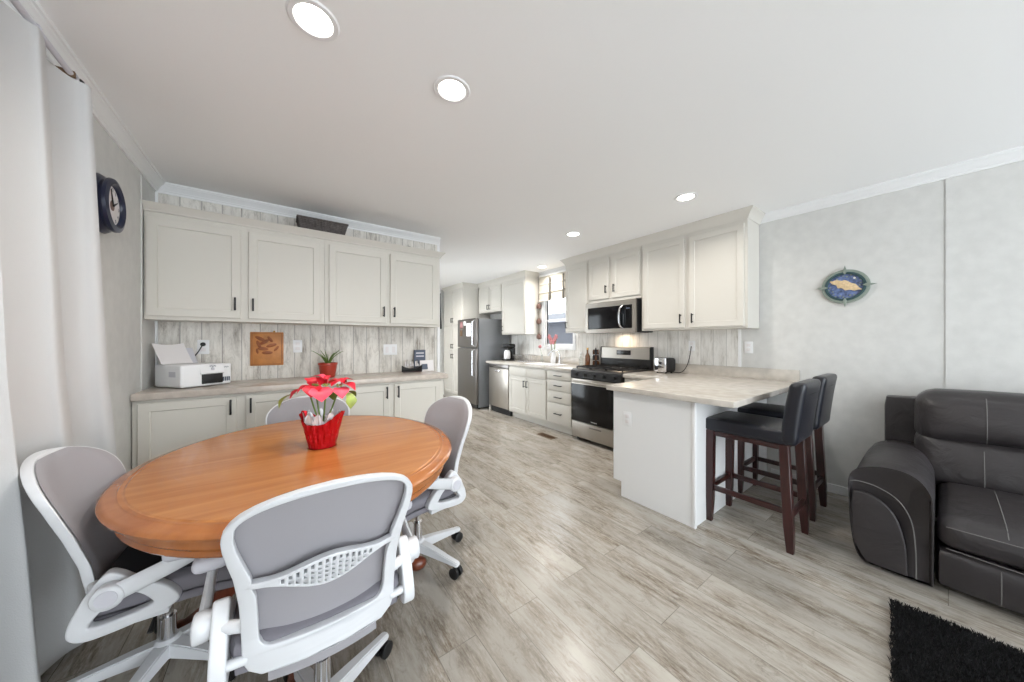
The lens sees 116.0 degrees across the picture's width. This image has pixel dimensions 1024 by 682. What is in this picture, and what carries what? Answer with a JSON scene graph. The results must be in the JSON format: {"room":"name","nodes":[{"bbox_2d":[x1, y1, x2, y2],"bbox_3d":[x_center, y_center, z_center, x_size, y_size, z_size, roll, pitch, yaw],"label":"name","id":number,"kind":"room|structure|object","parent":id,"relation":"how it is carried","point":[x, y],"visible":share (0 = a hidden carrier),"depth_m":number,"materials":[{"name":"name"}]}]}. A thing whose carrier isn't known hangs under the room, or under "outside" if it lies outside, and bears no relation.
{"room":"open-plan dining kitchen","nodes":[
{"label":"open-plan dining kitchen","id":0,"kind":"room"},
{"bbox_2d":[93,116,154,471],"bbox_3d":[-0.797,0.034,-0.274,0.100,2.500,6.900,0,0,-36],"label":"wall","id":1,"kind":"structure","parent":0,"point":[120,252],"depth_m":1.97,"materials":[{"name":"paint"}]},
{"bbox_2d":[10,0,83,82],"bbox_3d":[-1.186,-1.085,0.424,0.096,0.043,2.285,0,0,-36],"label":"curtain rod","id":2,"kind":"object","parent":1,"relation":"attached to","point":[65,68],"visible":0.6,"depth_m":1.18,"materials":[{"name":"grey"}]},
{"bbox_2d":[0,0,116,681],"bbox_3d":[-1.369,0.097,0.712,0.104,2.335,2.338,0,0,-36],"label":"curtain","id":3,"kind":"object","parent":2,"relation":"hanging from","point":[55,389],"visible":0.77,"depth_m":1.14,"materials":[{"name":"grey fabric"}]},
{"bbox_2d":[2,0,164,190],"bbox_3d":[-0.702,-1.179,-0.267,0.062,0.074,6.800,0,0,-36],"label":"trim","id":4,"kind":"structure","parent":1,"relation":"attached to","point":[104,113],"depth_m":1.60,"materials":[{"name":"white wood"}]},
{"bbox_2d":[96,173,125,233],"bbox_3d":[-2.126,-0.716,1.684,0.068,0.303,0.303,0,0,-36],"label":"wall clock","id":5,"kind":"object","parent":1,"relation":"attached to","point":[111,201],"visible":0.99,"depth_m":1.66,"materials":[{"name":"blue paint"}]},
{"bbox_2d":[141,174,142,390],"bbox_3d":[-2.541,0.069,2.195,0.006,2.430,0.025,0,0,-36],"label":"trim","id":6,"kind":"structure","parent":1,"relation":"attached to","point":[141,174],"depth_m":2.19,"materials":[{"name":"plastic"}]},
{"bbox_2d":[155,190,157,385],"bbox_3d":[-2.724,0.059,2.451,0.012,2.450,0.025,0,0,-36],"label":"trim","id":7,"kind":"structure","parent":1,"relation":"attached to","point":[156,192],"depth_m":2.44,"materials":[{"name":"white wood"}]},
{"bbox_2d":[158,193,436,380],"bbox_3d":[-1.837,0.034,3.179,2.305,2.500,0.100,0,0,-36],"label":"wall","id":8,"kind":"structure","parent":0,"point":[361,346],"depth_m":3.02,"materials":[{"name":"white wood"}]},
{"bbox_2d":[197,340,208,353],"bbox_3d":[-2.520,0.049,2.610,0.072,0.116,0.008,0,0,-36],"label":"wall outlet","id":9,"kind":"object","parent":8,"relation":"attached to","point":[205,349],"visible":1,"depth_m":2.61,"materials":[{"name":"white plastic"}]},
{"bbox_2d":[144,210,323,324],"bbox_3d":[-2.186,-0.528,2.635,1.082,0.755,0.362,0,0,-36],"label":"upper cabinet","id":10,"kind":"object","parent":8,"relation":"attached to","point":[196,270],"visible":1,"depth_m":2.46,"materials":[{"name":"grey wood"}]},
{"bbox_2d":[142,200,444,257],"bbox_3d":[-1.725,-0.933,2.975,2.227,0.055,0.359,0,0,-36],"label":"crown molding","id":11,"kind":"structure","parent":10,"relation":"on","point":[152,206],"depth_m":2.62,"materials":[{"name":"grey wood"}]},
{"bbox_2d":[296,214,348,234],"bbox_3d":[-1.757,-1.030,2.965,0.407,0.137,0.200,0,0,-36],"label":"wicker basket","id":12,"kind":"object","parent":10,"relation":"on","point":[302,221],"visible":0.52,"depth_m":2.88,"materials":[{"name":"grey wicker"}]},
{"bbox_2d":[250,331,283,365],"bbox_3d":[-2.180,0.062,2.848,0.236,0.311,0.026,0,0,-36],"label":"carved plaque","id":13,"kind":"object","parent":8,"relation":"attached to","point":[266,348],"visible":1,"depth_m":2.84,"materials":[{"name":"orange wood"}]},
{"bbox_2d":[293,340,301,352],"bbox_3d":[-2.004,0.049,2.989,0.072,0.116,0.008,0,0,-36],"label":"wall outlet","id":14,"kind":"object","parent":8,"relation":"attached to","point":[297,344],"visible":1,"depth_m":2.98,"materials":[{"name":"white plastic"}]},
{"bbox_2d":[158,182,440,244],"bbox_3d":[-1.789,-1.179,3.114,2.305,0.074,0.062,0,0,-36],"label":"trim","id":15,"kind":"structure","parent":8,"relation":"attached to","point":[172,189],"depth_m":2.86,"materials":[{"name":"white wood"}]},
{"bbox_2d":[323,240,439,327],"bbox_3d":[-1.308,-0.528,3.279,1.094,0.755,0.362,0,0,-36],"label":"upper cabinet","id":16,"kind":"object","parent":8,"relation":"attached to","point":[365,286],"visible":0.98,"depth_m":3.12,"materials":[{"name":"grey wood"}]},
{"bbox_2d":[383,344,396,354],"bbox_3d":[-1.326,0.094,3.484,0.144,0.116,0.010,0,0,-36],"label":"light switch","id":17,"kind":"object","parent":8,"relation":"attached to","point":[388,349],"visible":1,"depth_m":3.48,"materials":[{"name":"white plastic"}]},
{"bbox_2d":[437,242,439,371],"bbox_3d":[-0.910,0.034,3.858,0.032,2.500,0.124,0,0,-36],"label":"trim","id":18,"kind":"structure","parent":8,"relation":"attached to","point":[438,245],"depth_m":3.81,"materials":[{"name":"white wood"}]},
{"bbox_2d":[318,362,337,377],"bbox_3d":[-1.707,0.269,2.964,0.160,0.135,0.160,0,0,-36],"label":"pot","id":19,"kind":"object","parent":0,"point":[327,368],"depth_m":2.91,"materials":[{"name":"red ceramic"}]},
{"bbox_2d":[440,290,443,394],"bbox_3d":[-2.138,0.034,7.359,2.350,2.500,0.100,0,0,-36],"label":"wall","id":20,"kind":"structure","parent":0,"point":[441,291],"depth_m":7.65,"materials":[{"name":"white paint"}]},
{"bbox_2d":[440,293,441,328],"bbox_3d":[-0.880,-0.361,3.871,0.035,0.431,0.110,0,0,-36],"label":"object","id":21,"kind":"object","parent":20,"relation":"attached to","point":[440,293],"visible":0.34,"depth_m":3.85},
{"bbox_2d":[37,0,1023,289],"bbox_3d":[0.031,-1.256,2.533,4.755,0.080,10.450,0,0,-36],"label":"ceiling","id":22,"kind":"structure","parent":0,"point":[590,118],"depth_m":1.65,"materials":[{"name":"white paint"}]},
{"bbox_2d":[285,0,339,41],"bbox_3d":[-0.750,-1.213,1.210,0.176,0.006,0.176,0,0,-36],"label":"recessed light","id":23,"kind":"object","parent":22,"relation":"in","point":[314,19],"visible":1,"depth_m":1.21,"materials":[{"name":"white plastic"}]},
{"bbox_2d":[433,75,469,103],"bbox_3d":[-0.291,-1.213,1.547,0.176,0.006,0.176,0,0,-36],"label":"recessed light","id":24,"kind":"object","parent":22,"relation":"in","point":[449,88],"visible":1,"depth_m":1.54,"materials":[{"name":"white plastic"}]},
{"bbox_2d":[565,231,580,236],"bbox_3d":[0.697,-1.213,3.634,0.176,0.006,0.176,0,0,-36],"label":"recessed light","id":25,"kind":"object","parent":22,"relation":"in","point":[574,233],"visible":1,"depth_m":3.63,"materials":[{"name":"white plastic"}]},
{"bbox_2d":[674,192,697,201],"bbox_3d":[1.468,-1.213,2.700,0.176,0.006,0.176,0,0,-36],"label":"recessed light","id":26,"kind":"object","parent":22,"relation":"in","point":[688,196],"visible":1,"depth_m":2.70,"materials":[{"name":"white plastic"}]},
{"bbox_2d":[41,395,1023,681],"bbox_3d":[0.031,1.324,2.533,4.755,0.080,10.450,0,0,-36],"label":"floor","id":27,"kind":"structure","parent":0,"point":[565,577],"depth_m":1.63,"materials":[{"name":"grey laminate"}]},
{"bbox_2d":[20,446,236,681],"bbox_3d":[-1.352,0.830,1.241,0.604,0.909,0.644,0,0,-33],"label":"office chair","id":28,"kind":"object","parent":27,"relation":"on","point":[73,479],"visible":0.66,"depth_m":1.07,"materials":[{"name":"white plastic"}]},
{"bbox_2d":[103,546,192,574],"bbox_3d":[-1.292,0.789,1.281,0.360,0.046,0.410,0,0,-33],"label":"seat cushion","id":29,"kind":"object","parent":28,"relation":"on","point":[131,559],"visible":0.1,"depth_m":1.12,"materials":[{"name":"black fabric"}]},
{"bbox_2d":[132,389,306,468],"bbox_3d":[-2.144,0.835,2.537,1.040,0.899,0.572,0,0,-36],"label":"base cabinet","id":30,"kind":"object","parent":27,"relation":"on","point":[159,427],"visible":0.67,"depth_m":2.19,"materials":[{"name":"grey wood"}]},
{"bbox_2d":[130,371,447,401],"bbox_3d":[-1.693,0.360,2.878,2.170,0.047,0.554,0,0,-36],"label":"countertop","id":31,"kind":"structure","parent":30,"relation":"on","point":[292,383],"depth_m":2.48,"materials":[{"name":"stone"}]},
{"bbox_2d":[155,342,230,387],"bbox_3d":[-2.411,0.171,2.425,0.359,0.320,0.325,0,0,18],"label":"printer","id":32,"kind":"object","parent":31,"relation":"on","point":[195,374],"visible":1,"depth_m":2.30,"materials":[{"name":"white plastic"}]},
{"bbox_2d":[152,343,192,363],"bbox_3d":[-2.515,0.091,2.373,0.118,0.151,0.179,0,0,18],"label":"paper stack","id":33,"kind":"object","parent":32,"relation":"on","point":[176,353],"visible":1,"depth_m":2.37,"materials":[{"name":"white paper"}]},
{"bbox_2d":[313,349,342,377],"bbox_3d":[-1.709,0.205,2.966,0.165,0.263,0.267,0,0,26],"label":"aloe","id":34,"kind":"object","parent":31,"relation":"on","point":[327,367],"visible":0.97,"depth_m":2.92,"materials":[{"name":"red ceramic"}]},
{"bbox_2d":[402,361,421,372],"bbox_3d":[-1.077,0.268,3.450,0.220,0.138,0.058,0,0,-36],"label":"model","id":35,"kind":"object","parent":31,"relation":"on","point":[419,368],"visible":1,"depth_m":3.43},
{"bbox_2d":[414,350,424,367],"bbox_3d":[-1.049,0.219,3.631,0.130,0.235,0.026,0,0,-36],"label":"sign","id":36,"kind":"object","parent":31,"relation":"on","point":[419,355],"visible":0.62,"depth_m":3.61,"materials":[{"name":"blue stone"}]},
{"bbox_2d":[420,360,433,370],"bbox_3d":[-0.960,0.277,3.602,0.160,0.120,0.034,0,0,-42],"label":"photo card","id":37,"kind":"object","parent":31,"relation":"on","point":[427,365],"visible":0.89,"depth_m":3.60,"materials":[{"name":"white paper"}]},
{"bbox_2d":[422,364,427,369],"bbox_3d":[-0.977,0.277,3.576,0.070,0.080,0.019,0,0,-42],"label":"picture","id":38,"kind":"object","parent":37,"relation":"attached to","point":[424,366],"depth_m":3.58,"materials":[{"name":"blue paper"}]},
{"bbox_2d":[95,415,451,681],"bbox_3d":[-0.985,0.904,1.590,1.352,0.760,1.536,0,0,-36],"label":"dining table","id":39,"kind":"object","parent":27,"relation":"on","point":[180,502],"visible":0.53,"depth_m":1.27,"materials":[{"name":"brown wood"}]},
{"bbox_2d":[278,374,356,449],"bbox_3d":[-0.953,0.345,1.593,0.341,0.356,0.272,0,0,-36],"label":"poinsettia","id":40,"kind":"object","parent":39,"relation":"on","point":[321,431],"visible":1,"depth_m":1.55,"materials":[{"name":"red plant"}]},
{"bbox_2d":[190,472,419,681],"bbox_3d":[-0.611,0.813,1.033,0.644,0.942,0.640,0,0,-35],"label":"office chair","id":41,"kind":"object","parent":27,"relation":"on","point":[313,570],"visible":1,"depth_m":0.88,"materials":[{"name":"white plastic"}]},
{"bbox_2d":[265,395,349,424],"bbox_3d":[-1.357,0.843,2.129,0.727,0.882,0.588,0,0,-29],"label":"office chair","id":42,"kind":"object","parent":27,"relation":"on","point":[290,409],"visible":0.07,"depth_m":2.29,"materials":[{"name":"white plastic"}]},
{"bbox_2d":[330,379,442,421],"bbox_3d":[-1.282,0.835,3.167,1.085,0.899,0.572,0,0,-36],"label":"base cabinet","id":43,"kind":"object","parent":27,"relation":"on","point":[406,399],"visible":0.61,"depth_m":3.01,"materials":[{"name":"grey wood"}]},
{"bbox_2d":[397,396,471,598],"bbox_3d":[-0.542,0.822,1.873,0.644,0.925,0.600,0,0,43],"label":"office chair","id":44,"kind":"object","parent":27,"relation":"on","point":[452,415],"visible":0.47,"depth_m":1.85,"materials":[{"name":"white plastic"}]},
{"bbox_2d":[444,287,489,396],"bbox_3d":[-1.051,0.074,7.244,0.713,2.420,0.950,0,0,-36],"label":"pantry cabinet","id":45,"kind":"object","parent":27,"relation":"on","point":[461,303],"visible":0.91,"depth_m":6.99,"materials":[{"name":"grey wood"}]},
{"bbox_2d":[458,318,508,408],"bbox_3d":[-0.607,0.426,6.473,0.827,1.715,0.760,0,0,-36],"label":"refrigerator","id":46,"kind":"object","parent":27,"relation":"on","point":[485,342],"visible":0.76,"depth_m":6.12,"materials":[{"name":"grey paint"}]},
{"bbox_2d":[466,323,470,335],"bbox_3d":[-0.843,-0.216,6.189,0.001,0.250,0.170,0,0,-36],"label":"note","id":47,"kind":"object","parent":46,"relation":"attached to","point":[468,325],"visible":1,"depth_m":6.19,"materials":[{"name":"white paper"}]},
{"bbox_2d":[489,363,511,415],"bbox_3d":[-0.013,0.850,5.829,0.630,0.868,0.605,0,0,-36],"label":"dishwasher","id":48,"kind":"object","parent":27,"relation":"on","point":[498,373],"visible":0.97,"depth_m":5.63,"materials":[{"name":"silver metal"}]},
{"bbox_2d":[509,365,550,427],"bbox_3d":[0.462,0.848,5.211,0.671,0.872,0.940,0,0,-36],"label":"base cabinet","id":49,"kind":"object","parent":27,"relation":"on","point":[527,386],"visible":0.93,"depth_m":4.99,"materials":[{"name":"grey wood"}]},
{"bbox_2d":[486,354,600,371],"bbox_3d":[0.411,0.338,5.300,0.648,0.147,2.175,0,0,-36],"label":"countertop","id":50,"kind":"structure","parent":49,"relation":"on","point":[572,363],"depth_m":5.16,"materials":[{"name":"laminate"}]},
{"bbox_2d":[502,344,514,360],"bbox_3d":[-0.061,0.213,6.005,0.200,0.310,0.170,0,0,-36],"label":"coffee maker","id":51,"kind":"object","parent":50,"relation":"on","point":[509,354],"visible":0.99,"depth_m":5.95,"materials":[{"name":"black plastic"}]},
{"bbox_2d":[514,354,536,361],"bbox_3d":[0.239,0.303,5.630,0.344,0.118,0.285,0,0,-36],"label":"dish rack","id":52,"kind":"object","parent":50,"relation":"on","point":[525,355],"visible":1,"depth_m":5.58,"materials":[{"name":"silver metal"}]},
{"bbox_2d":[524,362,567,365],"bbox_3d":[0.537,0.457,5.104,0.400,0.184,0.600,0,0,-36],"label":"sink","id":53,"kind":"object","parent":50,"relation":"in","point":[540,363],"visible":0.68,"depth_m":5.16,"materials":[{"name":"white ceramic"}]},
{"bbox_2d":[547,334,557,362],"bbox_3d":[0.693,0.127,5.308,0.137,0.484,0.210,0,0,-36],"label":"vase","id":54,"kind":"object","parent":50,"relation":"on","point":[553,356],"visible":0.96,"depth_m":5.30,"materials":[{"name":"white ceramic"}]},
{"bbox_2d":[548,350,564,363],"bbox_3d":[0.718,0.255,5.192,0.267,0.228,0.088,0,0,5],"label":"faucet","id":55,"kind":"object","parent":50,"relation":"on","point":[559,362],"visible":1,"depth_m":5.18,"materials":[{"name":"silver metal"}]},
{"bbox_2d":[579,352,582,365],"bbox_3d":[1.025,0.269,4.743,0.060,0.200,0.060,0,0,-36],"label":"dish soap bottle","id":56,"kind":"object","parent":50,"relation":"on","point":[581,357],"visible":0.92,"depth_m":4.72,"materials":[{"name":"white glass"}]},
{"bbox_2d":[585,348,589,364],"bbox_3d":[1.094,0.234,4.632,0.070,0.270,0.070,0,0,-36],"label":"oil bottle","id":57,"kind":"object","parent":50,"relation":"on","point":[587,356],"visible":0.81,"depth_m":4.61,"materials":[{"name":"orange glass"}]},
{"bbox_2d":[593,348,598,364],"bbox_3d":[1.209,0.234,4.611,0.120,0.270,0.090,0,0,-36],"label":"spice rack","id":58,"kind":"object","parent":50,"relation":"on","point":[595,351],"visible":0.88,"depth_m":4.59,"materials":[{"name":"black metal"}]},
{"bbox_2d":[537,432,556,438],"bbox_3d":[0.466,1.281,4.321,0.120,0.005,0.300,0,0,-36],"label":"floor vent","id":59,"kind":"object","parent":27,"relation":"in","point":[545,435],"visible":1,"depth_m":4.33,"materials":[{"name":"brown metal"}]},
{"bbox_2d":[547,369,576,436],"bbox_3d":[0.892,0.848,4.626,0.669,0.872,0.508,0,0,-36],"label":"base cabinet","id":60,"kind":"object","parent":27,"relation":"on","point":[558,382],"visible":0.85,"depth_m":4.45,"materials":[{"name":"grey wood"}]},
{"bbox_2d":[571,346,653,447],"bbox_3d":[1.252,0.680,4.086,0.734,1.208,0.758,0,0,-36],"label":"gas range","id":61,"kind":"object","parent":27,"relation":"on","point":[592,404],"visible":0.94,"depth_m":3.97,"materials":[{"name":"silver metal"}]},
{"bbox_2d":[577,368,650,373],"bbox_3d":[1.268,0.371,4.098,0.590,0.025,0.758,0,0,-36],"label":"cooktop","id":62,"kind":"object","parent":61,"relation":"in","point":[604,370],"depth_m":3.88,"materials":[{"name":"black metal"}]},
{"bbox_2d":[625,378,642,381],"bbox_3d":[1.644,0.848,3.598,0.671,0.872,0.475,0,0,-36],"label":"paper","id":63,"kind":"object","parent":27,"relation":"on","point":[626,379],"visible":0.06,"depth_m":3.54,"materials":[{"name":"grey paper"}]},
{"bbox_2d":[614,391,766,528],"bbox_3d":[1.654,0.848,2.887,1.493,0.872,0.667,0,0,-36],"label":"base cabinet","id":64,"kind":"object","parent":27,"relation":"on","point":[660,459],"visible":0.59,"depth_m":2.39,"materials":[{"name":"white wood"}]},
{"bbox_2d":[623,411,630,426],"bbox_3d":[0.939,0.634,2.603,0.008,0.116,0.072,0,0,-36],"label":"wall outlet","id":65,"kind":"object","parent":64,"relation":"attached to","point":[626,415],"visible":1,"depth_m":2.60,"materials":[{"name":"white plastic"}]},
{"bbox_2d":[606,363,799,407],"bbox_3d":[1.566,0.338,2.967,1.564,0.147,1.405,0,0,-36],"label":"countertop","id":66,"kind":"structure","parent":64,"relation":"on","point":[722,386],"depth_m":2.78,"materials":[{"name":"stone"}]},
{"bbox_2d":[655,346,691,372],"bbox_3d":[1.839,0.213,3.674,0.288,0.310,0.285,0,0,-28],"label":"toaster","id":67,"kind":"object","parent":66,"relation":"on","point":[662,364],"visible":0.99,"depth_m":3.65,"materials":[{"name":"silver plastic"}]},
{"bbox_2d":[706,379,820,554],"bbox_3d":[1.706,0.766,2.198,0.400,1.035,0.551,0,0,-36],"label":"bar stool","id":68,"kind":"object","parent":27,"relation":"on","point":[796,425],"visible":1,"depth_m":2.09,"materials":[{"name":"black leather"}]},
{"bbox_2d":[737,373,836,521],"bbox_3d":[2.172,0.766,2.551,0.400,1.035,0.551,0,0,-36],"label":"bar stool","id":69,"kind":"object","parent":27,"relation":"on","point":[828,380],"visible":0.63,"depth_m":2.47,"materials":[{"name":"black leather"}]},
{"bbox_2d":[848,388,1023,614],"bbox_3d":[2.966,0.799,1.405,1.074,0.970,1.946,0,0,-36],"label":"sofa","id":70,"kind":"object","parent":27,"relation":"on","point":[955,457],"visible":1,"depth_m":1.79,"materials":[{"name":"grey leather"}]},
{"bbox_2d":[914,433,1023,494],"bbox_3d":[2.969,0.744,1.878,0.399,0.378,0.754,0,0,-36],"label":"lumbar cushion","id":71,"kind":"object","parent":70,"relation":"on","point":[988,461],"depth_m":1.89,"materials":[{"name":"grey leather"}]},
{"bbox_2d":[914,388,1023,448],"bbox_3d":[3.001,0.489,1.901,0.407,0.349,0.754,0,0,-36],"label":"cushion","id":72,"kind":"object","parent":70,"relation":"on","point":[943,418],"depth_m":1.94,"materials":[{"name":"grey leather"}]},
{"bbox_2d":[936,482,1023,569],"bbox_3d":[2.680,0.956,1.604,0.819,0.214,0.654,0,0,-36],"label":"seat cushion","id":73,"kind":"object","parent":70,"relation":"on","point":[980,524],"depth_m":1.60,"materials":[{"name":"grey leather"}]},
{"bbox_2d":[887,598,1023,681],"bbox_3d":[1.808,1.267,0.446,1.558,0.034,1.675,0,0,-40],"label":"shag rug","id":74,"kind":"object","parent":27,"relation":"on","point":[925,647],"visible":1,"depth_m":1.29,"materials":[{"name":"black carpet"}]},
{"bbox_2d":[490,160,1023,487],"bbox_3d":[1.909,0.034,3.909,0.100,2.500,10.450,0,0,-36],"label":"wall","id":75,"kind":"structure","parent":0,"point":[891,340],"depth_m":2.46,"materials":[{"name":"paint"}]},
{"bbox_2d":[479,282,501,313],"bbox_3d":[-0.348,-0.861,6.585,0.359,0.550,0.865,0,0,-36],"label":"upper cabinet","id":76,"kind":"object","parent":75,"relation":"attached to","point":[490,297],"visible":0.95,"depth_m":6.46,"materials":[{"name":"grey wood"}]},
{"bbox_2d":[501,276,538,334],"bbox_3d":[0.124,-0.628,5.942,0.359,1.015,0.720,0,0,-36],"label":"upper cabinet","id":77,"kind":"object","parent":75,"relation":"attached to","point":[520,296],"visible":0.95,"depth_m":5.73,"materials":[{"name":"grey wood"}]},
{"bbox_2d":[442,270,538,291],"bbox_3d":[-0.554,-1.173,6.566,0.731,0.084,2.652,0,0,-36],"label":"crown molding","id":78,"kind":"structure","parent":77,"relation":"on","point":[521,273],"depth_m":6.30,"materials":[{"name":"grey wood"}]},
{"bbox_2d":[536,303,540,338],"bbox_3d":[0.478,-0.441,5.693,0.090,0.850,0.090,0,0,-36],"label":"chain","id":79,"kind":"object","parent":75,"relation":"hanging from","point":[538,306],"visible":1,"depth_m":5.66,"materials":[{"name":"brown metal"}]},
{"bbox_2d":[539,266,565,275],"bbox_3d":[0.747,-1.179,5.357,0.062,0.074,0.920,0,0,-36],"label":"trim","id":80,"kind":"structure","parent":75,"relation":"attached to","point":[562,267],"depth_m":5.42,"materials":[{"name":"white wood"}]},
{"bbox_2d":[539,270,565,301],"bbox_3d":[0.733,-0.918,5.353,0.066,0.465,0.830,0,0,-36],"label":"roman shade","id":81,"kind":"object","parent":75,"relation":"attached to","point":[552,286],"visible":0.73,"depth_m":5.40,"materials":[{"name":"beige fabric"}]},
{"bbox_2d":[515,354,600,364],"bbox_3d":[0.665,0.317,5.486,0.018,0.106,2.175,0,0,-36],"label":"backsplash","id":82,"kind":"structure","parent":75,"relation":"attached to","point":[567,360],"depth_m":5.28,"materials":[{"name":"laminate"}]},
{"bbox_2d":[541,298,575,349],"bbox_3d":[0.796,-0.346,5.387,0.088,0.980,0.810,0,0,-36],"label":"window","id":83,"kind":"structure","parent":75,"relation":"in","point":[555,309],"depth_m":5.45,"materials":[{"name":"white glass"}]},
{"bbox_2d":[565,260,588,332],"bbox_3d":[1.035,-0.628,4.698,0.359,1.015,0.435,0,0,-36],"label":"upper cabinet","id":84,"kind":"object","parent":75,"relation":"attached to","point":[577,274],"visible":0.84,"depth_m":4.59,"materials":[{"name":"grey wood"}]},
{"bbox_2d":[560,205,764,265],"bbox_3d":[1.587,-1.173,3.943,0.376,0.084,2.429,0,0,-36],"label":"crown molding","id":85,"kind":"structure","parent":84,"relation":"on","point":[752,212],"depth_m":3.42,"materials":[{"name":"grey wood"}]},
{"bbox_2d":[589,246,641,303],"bbox_3d":[1.403,-0.826,4.196,0.359,0.620,0.800,0,0,-36],"label":"upper cabinet","id":86,"kind":"object","parent":75,"relation":"attached to","point":[618,275],"visible":0.86,"depth_m":4.06,"materials":[{"name":"grey wood"}]},
{"bbox_2d":[586,298,652,333],"bbox_3d":[1.365,-0.304,4.180,0.428,0.404,0.760,0,0,-36],"label":"microwave","id":87,"kind":"object","parent":86,"relation":"attached to","point":[618,316],"visible":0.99,"depth_m":4.01,"materials":[{"name":"silver metal"}]},
{"bbox_2d":[511,279,737,370],"bbox_3d":[1.150,0.034,4.853,0.008,2.498,3.930,0,0,-36],"label":"backsplash","id":88,"kind":"structure","parent":75,"relation":"attached to","point":[712,347],"depth_m":3.86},
{"bbox_2d":[688,341,694,350],"bbox_3d":[2.038,0.054,3.626,0.008,0.116,0.072,0,0,-36],"label":"wall outlet","id":89,"kind":"object","parent":75,"relation":"attached to","point":[690,343],"visible":1,"depth_m":3.62,"materials":[{"name":"white plastic"}]},
{"bbox_2d":[642,218,758,330],"bbox_3d":[1.956,-0.628,3.441,0.359,1.015,1.060,0,0,-36],"label":"upper cabinet","id":90,"kind":"object","parent":75,"relation":"attached to","point":[706,279],"visible":1,"depth_m":3.23,"materials":[{"name":"grey wood"}]},
{"bbox_2d":[674,363,799,381],"bbox_3d":[2.194,0.317,3.417,0.019,0.106,1.340,0,0,-36],"label":"backsplash","id":91,"kind":"structure","parent":75,"relation":"attached to","point":[743,372],"depth_m":3.22,"materials":[{"name":"laminate"}]},
{"bbox_2d":[738,329,740,366],"bbox_3d":[2.320,0.069,3.259,0.006,2.430,0.025,0,0,-36],"label":"trim","id":92,"kind":"structure","parent":75,"relation":"attached to","point":[739,330],"depth_m":3.26,"materials":[{"name":"white wood"}]},
{"bbox_2d":[744,342,752,352],"bbox_3d":[2.364,0.064,3.195,0.008,0.116,0.072,0,0,-36],"label":"wall outlet","id":93,"kind":"object","parent":75,"relation":"attached to","point":[748,346],"visible":1,"depth_m":3.19,"materials":[{"name":"white plastic"}]},
{"bbox_2d":[818,266,875,305],"bbox_3d":[2.754,-0.451,2.644,0.028,0.344,0.353,0,0,-36],"label":"oval plaque","id":94,"kind":"object","parent":75,"relation":"attached to","point":[844,286],"visible":1,"depth_m":2.63,"materials":[{"name":"blue ceramic"}]},
{"bbox_2d":[771,468,936,520],"bbox_3d":[3.711,1.249,1.355,0.012,0.070,4.200,0,0,-36],"label":"baseboard","id":95,"kind":"structure","parent":75,"relation":"attached to","point":[833,488],"depth_m":2.70,"materials":[{"name":"white wood"}]},
{"bbox_2d":[761,145,1023,223],"bbox_3d":[3.655,-1.179,1.389,0.062,0.074,4.320,0,0,-36],"label":"trim","id":96,"kind":"structure","parent":75,"relation":"attached to","point":[1016,154],"depth_m":2.37,"materials":[{"name":"white wood"}]},
{"bbox_2d":[946,178,950,388],"bbox_3d":[3.063,0.069,2.244,0.006,2.430,0.024,0,0,-36],"label":"trim","id":97,"kind":"structure","parent":75,"relation":"attached to","point":[948,180],"depth_m":2.24,"materials":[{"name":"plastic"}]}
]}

